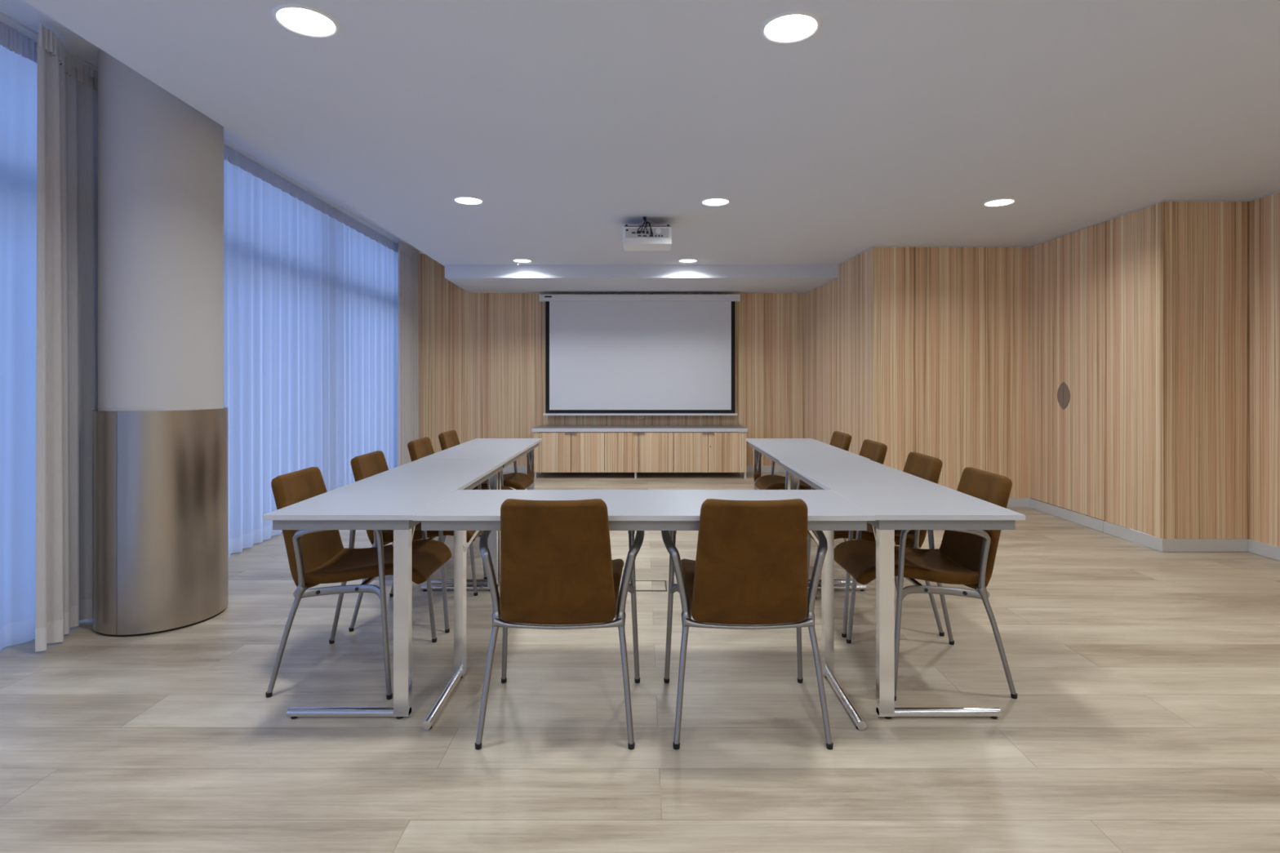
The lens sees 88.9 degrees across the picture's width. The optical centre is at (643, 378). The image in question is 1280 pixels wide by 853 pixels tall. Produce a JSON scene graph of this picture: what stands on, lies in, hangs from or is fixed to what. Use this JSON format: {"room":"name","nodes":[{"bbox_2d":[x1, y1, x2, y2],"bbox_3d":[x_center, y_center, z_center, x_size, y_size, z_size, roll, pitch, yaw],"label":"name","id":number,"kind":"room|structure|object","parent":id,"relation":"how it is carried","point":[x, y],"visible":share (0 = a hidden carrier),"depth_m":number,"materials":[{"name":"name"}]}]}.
{"room":"conference room","nodes":[
{"label":"conference room","id":0,"kind":"room"},
{"bbox_2d":[92,48,228,636],"bbox_3d":[-2.427,-0.182,3.304,0.552,2.765,0.552,0,0,0],"label":"column","id":1,"kind":"structure","parent":0,"point":[160,423],"depth_m":3.08,"materials":[{"name":"white paint"}]},
{"bbox_2d":[0,0,424,253],"bbox_3d":[0.525,-1.615,2.700,7.650,0.100,11.800,0,0,0],"label":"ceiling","id":2,"kind":"structure","parent":0,"point":[20,11],"depth_m":3.12,"materials":[{"name":"paint"}]},
{"bbox_2d":[0,11,419,252],"bbox_3d":[-2.770,-1.559,2.450,0.060,0.012,11.100,0,0,0],"label":"track","id":3,"kind":"object","parent":2,"relation":"attached to","point":[26,31],"visible":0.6,"depth_m":4.74,"materials":[{"name":"white plastic"}]},
{"bbox_2d":[0,22,37,651],"bbox_3d":[-2.753,-0.182,0.071,0.086,2.740,6.136,0,0,-1],"label":"sheer curtain","id":4,"kind":"object","parent":3,"relation":"hanging from","point":[18,52],"visible":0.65,"depth_m":2.93,"materials":[{"name":"fabric"}]},
{"bbox_2d":[35,23,97,652],"bbox_3d":[-2.734,-0.182,3.132,0.135,2.740,0.609,0,0,-13],"label":"curtain","id":5,"kind":"object","parent":3,"relation":"hanging from","point":[67,317],"visible":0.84,"depth_m":3.04,"materials":[{"name":"fabric"}]},
{"bbox_2d":[223,144,398,557],"bbox_3d":[-2.800,-0.182,5.549,0.060,2.740,4.179,0,0,-1],"label":"sheer curtain","id":6,"kind":"object","parent":3,"relation":"hanging from","point":[311,290],"visible":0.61,"depth_m":5.25,"materials":[{"name":"fabric"}]},
{"bbox_2d":[397,240,418,466],"bbox_3d":[-2.760,-0.182,7.678,0.079,2.740,0.684,0,0,0],"label":"curtain","id":7,"kind":"object","parent":3,"relation":"hanging from","point":[408,258],"visible":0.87,"depth_m":7.62,"materials":[{"name":"fabric"}]},
{"bbox_2d":[417,253,467,453],"bbox_3d":[-2.733,-0.182,8.257,1.015,2.765,0.120,0,0,-17],"label":"wall","id":8,"kind":"structure","parent":0,"point":[442,304],"depth_m":8.25,"materials":[{"name":"brown wood"}]},
{"bbox_2d":[467,292,469,441],"bbox_3d":[-2.234,-0.182,8.344,0.021,2.765,0.006,0,0,-17],"label":"trim","id":9,"kind":"structure","parent":8,"relation":"attached to","point":[468,292],"depth_m":8.34,"materials":[{"name":"brown wood"}]},
{"bbox_2d":[469,293,804,466],"bbox_3d":[-0.080,-0.020,8.410,4.300,2.440,0.120,0,0,0],"label":"wall","id":10,"kind":"structure","parent":0,"point":[507,331],"depth_m":8.35,"materials":[{"name":"brown wood"}]},
{"bbox_2d":[538,293,740,418],"bbox_3d":[-0.044,-0.280,8.255,2.514,1.558,0.186,0,0,0],"label":"projection screen","id":11,"kind":"object","parent":10,"relation":"attached to","point":[643,355],"visible":1,"depth_m":8.22,"materials":[{"name":"white fabric"}]},
{"bbox_2d":[502,466,786,472],"bbox_3d":[-0.085,1.155,8.344,4.290,0.086,0.012,0,0,0],"label":"baseboard","id":12,"kind":"structure","parent":10,"relation":"attached to","point":[508,468],"depth_m":8.34,"materials":[{"name":"silver metal"}]},
{"bbox_2d":[0,472,1279,852],"bbox_3d":[0.575,1.250,2.700,7.550,0.100,11.800,0,0,0],"label":"floor","id":13,"kind":"structure","parent":0,"point":[1144,715],"depth_m":2.25,"materials":[{"name":"brown wood"}]},
{"bbox_2d":[265,466,451,699],"bbox_3d":[-1.160,0.792,2.715,0.627,0.816,0.583,0,0,0],"label":"armchair","id":14,"kind":"object","parent":13,"relation":"on","point":[315,557],"visible":0.78,"depth_m":2.59,"materials":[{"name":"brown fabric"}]},
{"bbox_2d":[262,458,507,719],"bbox_3d":[-1.031,0.830,2.974,0.508,0.740,1.542,0,0,0],"label":"conference table","id":15,"kind":"object","parent":13,"relation":"on","point":[388,500],"visible":0.86,"depth_m":2.32,"materials":[{"name":"grey laminate"}]},
{"bbox_2d":[348,450,483,633],"bbox_3d":[-1.135,0.792,3.355,0.627,0.816,0.583,0,0,0],"label":"armchair","id":16,"kind":"object","parent":13,"relation":"on","point":[369,464],"visible":0.24,"depth_m":3.18,"materials":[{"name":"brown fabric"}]},
{"bbox_2d":[407,436,512,579],"bbox_3d":[-1.150,0.792,4.170,0.627,0.816,0.583,0,0,0],"label":"armchair","id":17,"kind":"object","parent":13,"relation":"on","point":[420,448],"visible":0.07,"depth_m":4.13,"materials":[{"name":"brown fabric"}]},
{"bbox_2d":[420,438,542,585],"bbox_3d":[-1.035,0.830,4.396,0.508,0.740,1.298,0,0,0],"label":"conference table","id":18,"kind":"object","parent":13,"relation":"on","point":[511,449],"visible":0.36,"depth_m":4.21,"materials":[{"name":"grey laminate"}]},
{"bbox_2d":[438,430,532,542],"bbox_3d":[-1.150,0.792,4.775,0.627,0.816,0.583,0,0,0],"label":"armchair","id":19,"kind":"object","parent":13,"relation":"on","point":[517,481],"visible":0.2,"depth_m":4.75,"materials":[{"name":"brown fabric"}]},
{"bbox_2d":[475,498,644,750],"bbox_3d":[-0.287,0.792,2.375,0.583,0.816,0.627,0,0,0],"label":"armchair","id":20,"kind":"object","parent":13,"relation":"on","point":[558,571],"visible":0.92,"depth_m":2.14,"materials":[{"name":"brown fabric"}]},
{"bbox_2d":[532,425,747,478],"bbox_3d":[-0.040,0.898,8.083,2.590,0.605,0.490,0,0,0],"label":"sideboard","id":21,"kind":"object","parent":13,"relation":"on","point":[635,449],"visible":0.98,"depth_m":7.85,"materials":[{"name":"brown wood"}]},
{"bbox_2d":[533,425,746,428],"bbox_3d":[-0.040,0.617,8.086,2.590,0.041,0.483,0,0,0],"label":"countertop","id":22,"kind":"structure","parent":21,"relation":"on","point":[539,426],"depth_m":8.03,"materials":[{"name":"grey metal"}]},
{"bbox_2d":[412,489,875,730],"bbox_3d":[0.003,0.830,2.450,1.556,0.740,0.515,0,0,0],"label":"conference table","id":23,"kind":"object","parent":13,"relation":"on","point":[460,511],"visible":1,"depth_m":2.48,"materials":[{"name":"grey laminate"}]},
{"bbox_2d":[635,580,666,591],"bbox_3d":[0.030,1.198,3.780,0.212,0.004,0.188,0,0,0],"label":"box","id":24,"kind":"object","parent":13,"relation":"on","point":[641,585],"visible":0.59,"depth_m":3.78,"materials":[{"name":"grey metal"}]},
{"bbox_2d":[661,498,833,750],"bbox_3d":[0.357,0.792,2.375,0.583,0.816,0.627,0,0,0],"label":"armchair","id":25,"kind":"object","parent":13,"relation":"on","point":[748,571],"visible":0.95,"depth_m":2.14,"materials":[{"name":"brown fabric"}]},
{"bbox_2d":[755,431,851,541],"bbox_3d":[1.142,0.792,4.670,0.627,0.816,0.583,0,0,0],"label":"armchair","id":26,"kind":"object","parent":13,"relation":"on","point":[841,440],"visible":0.2,"depth_m":4.66,"materials":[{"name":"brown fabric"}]},
{"bbox_2d":[746,438,870,584],"bbox_3d":[1.048,0.830,4.396,0.508,0.740,1.298,0,0,0],"label":"conference table","id":27,"kind":"object","parent":13,"relation":"on","point":[775,449],"visible":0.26,"depth_m":4.31,"materials":[{"name":"grey laminate"}]},
{"bbox_2d":[807,439,887,584],"bbox_3d":[1.142,0.792,4.010,0.627,0.816,0.583,0,0,0],"label":"armchair","id":28,"kind":"object","parent":13,"relation":"on","point":[876,451],"visible":0.07,"depth_m":3.91,"materials":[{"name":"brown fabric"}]},
{"bbox_2d":[807,452,944,637],"bbox_3d":[1.142,0.792,3.300,0.627,0.816,0.583,0,0,0],"label":"armchair","id":29,"kind":"object","parent":13,"relation":"on","point":[926,467],"visible":0.26,"depth_m":3.11,"materials":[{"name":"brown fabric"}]},
{"bbox_2d":[779,458,1025,719],"bbox_3d":[1.036,0.830,2.974,0.508,0.740,1.542,0,0,0],"label":"conference table","id":30,"kind":"object","parent":13,"relation":"on","point":[899,500],"visible":0.83,"depth_m":2.31,"materials":[{"name":"grey laminate"}]},
{"bbox_2d":[834,466,1017,701],"bbox_3d":[1.142,0.792,2.705,0.627,0.816,0.583,0,0,0],"label":"armchair","id":31,"kind":"object","parent":13,"relation":"on","point":[966,557],"visible":0.78,"depth_m":2.59,"materials":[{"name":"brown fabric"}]},
{"bbox_2d":[23,0,1279,266],"bbox_3d":[1.060,-1.403,2.650,6.580,0.325,11.700,0,0,0],"label":"ceiling","id":32,"kind":"structure","parent":0,"point":[574,123],"depth_m":2.97,"materials":[{"name":"paint"}]},
{"bbox_2d":[271,4,339,38],"bbox_3d":[-1.167,-1.236,2.263,0.210,0.007,0.210,0,0,0],"label":"recessed light","id":33,"kind":"object","parent":32,"relation":"in","point":[301,20],"visible":1,"depth_m":2.25,"materials":[{"name":"white plastic"}]},
{"bbox_2d":[276,8,334,35],"bbox_3d":[-1.167,-1.238,2.263,0.178,0.003,0.178,0,0,0],"label":"diffuser","id":34,"kind":"object","parent":33,"relation":"attached to","point":[301,21],"depth_m":2.26,"materials":[{"name":"white plastic"}]},
{"bbox_2d":[453,195,484,204],"bbox_3d":[-1.213,-1.236,4.534,0.210,0.007,0.210,0,0,0],"label":"recessed light","id":35,"kind":"object","parent":32,"relation":"in","point":[466,200],"visible":1,"depth_m":4.52,"materials":[{"name":"white plastic"}]},
{"bbox_2d":[455,197,481,204],"bbox_3d":[-1.213,-1.238,4.534,0.178,0.003,0.178,0,0,0],"label":"diffuser","id":36,"kind":"object","parent":35,"relation":"attached to","point":[459,200],"depth_m":4.52,"materials":[{"name":"white plastic"}]},
{"bbox_2d":[511,258,532,262],"bbox_3d":[-1.267,-1.236,6.840,0.210,0.007,0.210,0,0,0],"label":"recessed light","id":37,"kind":"object","parent":32,"relation":"in","point":[519,260],"visible":1,"depth_m":6.84,"materials":[{"name":"white"}]},
{"bbox_2d":[513,259,530,262],"bbox_3d":[-1.267,-1.238,6.840,0.178,0.003,0.178,0,0,0],"label":"diffuser","id":38,"kind":"object","parent":37,"relation":"attached to","point":[514,260],"depth_m":6.84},
{"bbox_2d":[444,264,837,293],"bbox_3d":[-0.013,-1.169,7.725,4.426,0.143,1.270,0,0,0],"label":"ceiling beam","id":39,"kind":"structure","parent":32,"relation":"attached to","point":[473,278],"depth_m":7.09,"materials":[{"name":"paint"}]},
{"bbox_2d":[622,217,671,250],"bbox_3d":[0.032,-1.138,5.130,0.372,0.207,0.339,0,0,0],"label":"projector","id":40,"kind":"object","parent":32,"relation":"attached to","point":[639,237],"visible":1,"depth_m":5.00,"materials":[{"name":"white plastic"}]},
{"bbox_2d":[655,227,661,233],"bbox_3d":[0.117,-1.132,4.995,0.044,0.044,0.007,0,0,0],"label":"speaker grille","id":41,"kind":"object","parent":40,"relation":"attached to","point":[658,230],"depth_m":5.00,"materials":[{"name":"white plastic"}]},
{"bbox_2d":[678,258,697,262],"bbox_3d":[0.469,-1.236,6.840,0.210,0.007,0.210,0,0,0],"label":"recessed light","id":42,"kind":"object","parent":32,"relation":"in","point":[683,260],"visible":1,"depth_m":6.84,"materials":[{"name":"white"}]},
{"bbox_2d":[679,259,696,262],"bbox_3d":[0.469,-1.238,6.840,0.178,0.003,0.178,0,0,0],"label":"diffuser","id":43,"kind":"object","parent":42,"relation":"attached to","point":[680,260],"depth_m":6.84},
{"bbox_2d":[700,197,730,206],"bbox_3d":[0.506,-1.236,4.566,0.210,0.007,0.210,0,0,0],"label":"recessed light","id":44,"kind":"object","parent":32,"relation":"in","point":[713,202],"visible":1,"depth_m":4.56,"materials":[{"name":"white plastic"}]},
{"bbox_2d":[702,199,728,205],"bbox_3d":[0.506,-1.238,4.566,0.178,0.003,0.178,0,0,0],"label":"diffuser","id":45,"kind":"object","parent":44,"relation":"attached to","point":[705,202],"depth_m":4.57,"materials":[{"name":"white plastic"}]},
{"bbox_2d":[760,10,821,44],"bbox_3d":[0.520,-1.236,2.304,0.210,0.007,0.210,0,0,0],"label":"recessed light","id":46,"kind":"object","parent":32,"relation":"in","point":[793,26],"visible":1,"depth_m":2.30,"materials":[{"name":"white plastic"}]},
{"bbox_2d":[764,14,816,41],"bbox_3d":[0.520,-1.238,2.304,0.178,0.003,0.178,0,0,0],"label":"diffuser","id":47,"kind":"object","parent":46,"relation":"attached to","point":[778,28],"depth_m":2.30,"materials":[{"name":"white plastic"}]},
{"bbox_2d":[982,198,1016,206],"bbox_3d":[2.500,-1.236,4.583,0.210,0.007,0.210,0,0,0],"label":"recessed light","id":48,"kind":"object","parent":32,"relation":"in","point":[999,202],"visible":1,"depth_m":4.57,"materials":[{"name":"white plastic"}]},
{"bbox_2d":[985,199,1013,205],"bbox_3d":[2.500,-1.238,4.583,0.178,0.003,0.178,0,0,0],"label":"diffuser","id":49,"kind":"object","parent":48,"relation":"attached to","point":[994,202],"depth_m":4.57,"materials":[{"name":"white plastic"}]},
{"bbox_2d":[804,247,873,454],"bbox_3d":[2.165,-0.020,7.247,0.120,2.440,2.312,0,0,-2],"label":"wall","id":50,"kind":"structure","parent":0,"point":[838,313],"depth_m":6.97,"materials":[{"name":"brown wood"}]},
{"bbox_2d":[837,246,872,265],"bbox_3d":[2.128,-1.234,6.590,0.008,0.011,0.981,0,0,-2],"label":"trim","id":51,"kind":"structure","parent":50,"relation":"attached to","point":[871,246],"depth_m":6.53,"materials":[{"name":"silver metal"}]},
{"bbox_2d":[873,246,1030,497],"bbox_3d":[2.885,-0.020,6.150,1.470,2.440,0.120,0,0,0],"label":"wall","id":52,"kind":"structure","parent":0,"point":[952,325],"depth_m":6.09,"materials":[{"name":"brown wood"}]},
{"bbox_2d":[872,245,1029,247],"bbox_3d":[2.870,-1.234,6.086,1.460,0.011,0.008,0,0,0],"label":"trim","id":53,"kind":"structure","parent":52,"relation":"attached to","point":[873,246],"depth_m":6.08,"materials":[{"name":"silver metal"}]},
{"bbox_2d":[1006,497,1029,507],"bbox_3d":[2.872,1.155,6.084,1.467,0.086,0.012,0,0,0],"label":"baseboard","id":54,"kind":"structure","parent":52,"relation":"attached to","point":[1012,502],"depth_m":6.08,"materials":[{"name":"silver metal"}]},
{"bbox_2d":[1031,201,1162,538],"bbox_3d":[3.665,-0.020,5.366,0.120,2.440,1.668,0,0,0],"label":"wall","id":55,"kind":"structure","parent":0,"point":[1133,241],"depth_m":4.79,"materials":[{"name":"brown wood"}]},
{"bbox_2d":[1030,235,1063,507],"bbox_3d":[3.614,-0.060,5.841,0.026,2.336,0.490,0,0,0],"label":"door","id":56,"kind":"structure","parent":55,"relation":"in","point":[1046,258],"depth_m":5.83,"materials":[{"name":"brown wood"}]},
{"bbox_2d":[1063,222,1104,520],"bbox_3d":[3.614,-0.060,5.348,0.026,2.336,0.492,0,0,0],"label":"door","id":57,"kind":"structure","parent":55,"relation":"in","point":[1083,249],"depth_m":5.34,"materials":[{"name":"brown wood"}]},
{"bbox_2d":[1029,497,1164,551],"bbox_3d":[3.599,1.155,5.298,0.012,0.086,1.560,0,0,0],"label":"baseboard","id":58,"kind":"structure","parent":55,"relation":"attached to","point":[1084,520],"depth_m":5.12,"materials":[{"name":"silver metal"}]},
{"bbox_2d":[1029,200,1164,246],"bbox_3d":[3.601,-1.234,5.300,0.008,0.011,1.560,0,0,0],"label":"trim","id":59,"kind":"structure","parent":55,"relation":"attached to","point":[1161,201],"depth_m":5.12,"materials":[{"name":"silver metal"}]},
{"bbox_2d":[1149,201,1248,538],"bbox_3d":[3.903,-0.020,4.590,0.594,2.440,0.120,0,0,0],"label":"wall","id":60,"kind":"structure","parent":0,"point":[1205,244],"depth_m":4.53,"materials":[{"name":"brown wood"}]},
{"bbox_2d":[1163,538,1248,551],"bbox_3d":[3.897,1.155,4.524,0.583,0.086,0.012,0,0,0],"label":"baseboard","id":61,"kind":"structure","parent":60,"relation":"attached to","point":[1170,544],"depth_m":4.52,"materials":[{"name":"silver metal"}]},
{"bbox_2d":[1164,200,1248,201],"bbox_3d":[3.897,-1.234,4.526,0.585,0.011,0.008,0,0,0],"label":"trim","id":62,"kind":"structure","parent":60,"relation":"attached to","point":[1164,200],"depth_m":4.52,"materials":[{"name":"silver metal"}]},
{"bbox_2d":[1248,192,1279,546],"bbox_3d":[4.260,-0.020,0.665,0.120,2.440,7.730,0,0,0],"label":"wall","id":63,"kind":"structure","parent":0,"point":[1264,213],"depth_m":4.42,"materials":[{"name":"brown wood"}]},
{"bbox_2d":[1247,538,1279,560],"bbox_3d":[4.194,1.155,0.665,0.012,0.086,7.730,0,0,0],"label":"baseboard","id":64,"kind":"structure","parent":63,"relation":"attached to","point":[1260,548],"depth_m":4.40,"materials":[{"name":"silver metal"}]},
{"bbox_2d":[1248,190,1279,201],"bbox_3d":[4.196,-1.234,0.665,0.008,0.011,7.730,0,0,0],"label":"trim","id":65,"kind":"structure","parent":63,"relation":"attached to","point":[1277,192],"depth_m":4.41,"materials":[{"name":"silver metal"}]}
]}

